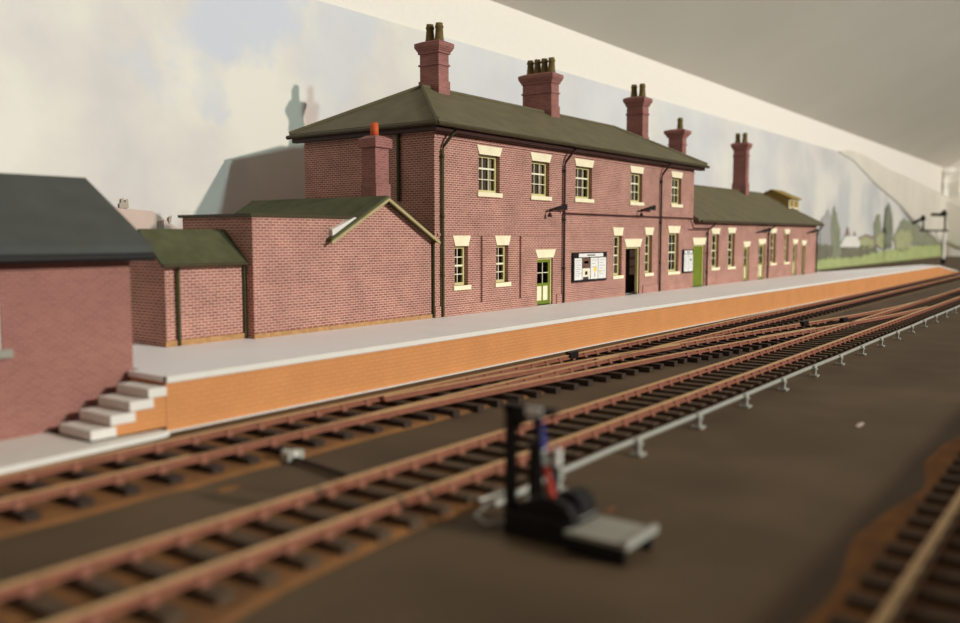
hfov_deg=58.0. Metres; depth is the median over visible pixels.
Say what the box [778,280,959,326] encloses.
ballast
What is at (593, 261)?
poster
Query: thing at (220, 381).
platform
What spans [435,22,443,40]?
chimney pot
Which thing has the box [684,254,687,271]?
poster
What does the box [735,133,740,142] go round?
chimney pot
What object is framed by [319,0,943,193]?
wall
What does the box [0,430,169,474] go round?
slab
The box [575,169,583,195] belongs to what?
curtain
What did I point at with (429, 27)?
chimney pot
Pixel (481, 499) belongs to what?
wire loop
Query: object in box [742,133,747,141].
chimney pot
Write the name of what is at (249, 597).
ballast
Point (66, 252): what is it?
brick building
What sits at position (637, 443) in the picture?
point rodding
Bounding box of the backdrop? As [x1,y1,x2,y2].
[0,0,941,269]
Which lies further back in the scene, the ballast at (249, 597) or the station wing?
the station wing
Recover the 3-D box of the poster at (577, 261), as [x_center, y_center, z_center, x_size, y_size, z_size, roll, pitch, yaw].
[4.518,-1.947,39.830,0.016,1.000,0.660,4,6,37]
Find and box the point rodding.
[491,305,959,507]
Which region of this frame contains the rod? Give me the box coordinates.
[281,448,349,477]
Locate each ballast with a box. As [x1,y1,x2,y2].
[0,380,545,537]
[0,466,526,622]
[443,310,945,483]
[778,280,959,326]
[804,436,959,622]
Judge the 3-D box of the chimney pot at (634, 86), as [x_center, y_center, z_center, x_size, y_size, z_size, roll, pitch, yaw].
[8.978,-12.820,50.444,0.390,0.760,0.410,4,6,37]
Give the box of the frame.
[503,401,658,567]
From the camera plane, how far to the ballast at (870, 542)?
11.54 m
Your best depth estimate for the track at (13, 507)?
19.16 m
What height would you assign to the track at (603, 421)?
0.315 m
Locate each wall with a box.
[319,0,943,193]
[943,160,959,255]
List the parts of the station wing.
door frame, sill, door, door frame, door, door frame, door, door frame, door frame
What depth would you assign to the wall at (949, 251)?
179.45 m
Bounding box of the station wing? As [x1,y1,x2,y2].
[664,118,824,286]
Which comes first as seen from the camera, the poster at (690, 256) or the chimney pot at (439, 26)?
the chimney pot at (439, 26)
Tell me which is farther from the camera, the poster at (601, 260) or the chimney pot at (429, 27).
the poster at (601, 260)
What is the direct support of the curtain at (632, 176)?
hanging from the station building at (508, 192)
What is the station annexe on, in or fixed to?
on the platform
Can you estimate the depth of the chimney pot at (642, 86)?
49.99 m
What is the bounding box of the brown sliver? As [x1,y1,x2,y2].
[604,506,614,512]
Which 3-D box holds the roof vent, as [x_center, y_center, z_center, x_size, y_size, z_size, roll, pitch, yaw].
[24.447,-8.835,71.456,3.300,2.390,2.800,4,6,37]
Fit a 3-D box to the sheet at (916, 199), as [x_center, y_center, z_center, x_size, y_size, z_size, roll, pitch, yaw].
[73.212,-16.570,143.756,6.403,15.285,80.536,4,6,37]
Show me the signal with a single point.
(943, 213)
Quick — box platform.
[128,265,956,432]
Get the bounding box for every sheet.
[838,150,959,249]
[943,167,959,201]
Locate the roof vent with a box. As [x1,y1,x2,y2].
[763,189,801,209]
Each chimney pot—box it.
[370,122,378,134]
[425,24,434,40]
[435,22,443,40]
[527,60,533,74]
[533,59,540,73]
[540,58,547,72]
[548,57,554,71]
[631,84,636,96]
[639,83,645,96]
[677,118,682,128]
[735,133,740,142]
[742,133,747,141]
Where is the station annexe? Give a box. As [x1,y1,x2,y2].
[178,122,440,338]
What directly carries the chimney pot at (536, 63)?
on the station building at (508, 192)
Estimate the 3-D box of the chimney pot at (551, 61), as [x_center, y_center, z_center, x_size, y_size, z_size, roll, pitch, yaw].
[3.585,-12.325,43.392,0.390,0.760,0.410,4,6,37]
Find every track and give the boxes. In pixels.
[0,272,959,523]
[0,288,959,622]
[190,298,927,462]
[828,452,959,622]
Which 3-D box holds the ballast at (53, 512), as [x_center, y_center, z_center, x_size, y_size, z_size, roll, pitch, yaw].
[-3.366,2.533,19.015,3.226,0.050,34.000,4,6,37]
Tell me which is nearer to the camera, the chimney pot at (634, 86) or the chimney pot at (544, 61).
the chimney pot at (544, 61)
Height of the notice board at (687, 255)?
1.320 m
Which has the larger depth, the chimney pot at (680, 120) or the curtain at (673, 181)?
the chimney pot at (680, 120)
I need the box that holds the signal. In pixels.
[912,210,948,263]
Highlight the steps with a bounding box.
[59,381,166,440]
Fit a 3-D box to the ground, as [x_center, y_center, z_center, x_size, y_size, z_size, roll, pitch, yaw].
[37.041,-1.848,74.160,33.500,0.800,243.000,4,6,37]
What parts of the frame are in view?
white plate, lever, lever, lever, plate, leg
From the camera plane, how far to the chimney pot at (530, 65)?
43.99 m
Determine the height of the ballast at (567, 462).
0.050 m
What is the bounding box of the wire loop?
[474,491,528,526]
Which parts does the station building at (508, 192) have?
sill, sill, sill, sill, door panel, door, door frame, sill, sill, door frame, sill, sill, sill, sill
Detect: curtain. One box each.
[479,158,490,190]
[532,164,541,193]
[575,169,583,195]
[631,175,633,199]
[672,180,674,202]
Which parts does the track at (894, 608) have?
rail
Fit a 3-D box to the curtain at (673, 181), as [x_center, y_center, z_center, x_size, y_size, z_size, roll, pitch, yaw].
[10.667,-6.716,48.364,0.040,1.300,0.986,4,6,37]
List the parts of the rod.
rod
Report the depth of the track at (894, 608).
10.41 m
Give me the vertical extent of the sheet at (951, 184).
8.955 m
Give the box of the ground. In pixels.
[0,256,959,622]
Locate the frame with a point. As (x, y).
(568, 518)
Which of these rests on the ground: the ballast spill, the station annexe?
the ballast spill
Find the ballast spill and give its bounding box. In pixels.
[216,485,239,491]
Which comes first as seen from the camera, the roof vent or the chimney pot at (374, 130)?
the chimney pot at (374, 130)
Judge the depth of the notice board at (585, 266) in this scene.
40.58 m
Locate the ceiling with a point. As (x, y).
(886, 73)
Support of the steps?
on the slab
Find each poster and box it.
[574,258,581,279]
[582,258,589,279]
[590,258,597,278]
[598,257,605,277]
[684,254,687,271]
[688,254,692,270]
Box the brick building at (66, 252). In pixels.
[0,173,155,440]
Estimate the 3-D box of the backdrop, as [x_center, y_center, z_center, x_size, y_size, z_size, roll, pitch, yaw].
[24.169,-8.884,83.650,0.230,19.486,243.756,4,6,37]
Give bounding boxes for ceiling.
[491,0,959,167]
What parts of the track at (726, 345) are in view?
check rail, rail, check rail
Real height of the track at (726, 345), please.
0.410 m
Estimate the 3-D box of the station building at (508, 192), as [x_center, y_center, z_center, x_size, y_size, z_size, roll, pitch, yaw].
[2.727,-6.702,42.963,8.051,11.890,24.896,4,6,37]
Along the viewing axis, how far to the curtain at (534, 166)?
37.34 m
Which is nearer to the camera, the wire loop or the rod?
the wire loop
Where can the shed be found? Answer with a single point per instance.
(194, 289)
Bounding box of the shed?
[130,229,249,347]
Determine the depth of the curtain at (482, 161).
34.35 m
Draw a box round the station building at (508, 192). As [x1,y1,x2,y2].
[286,22,709,317]
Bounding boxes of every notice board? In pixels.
[571,252,606,282]
[682,249,693,272]

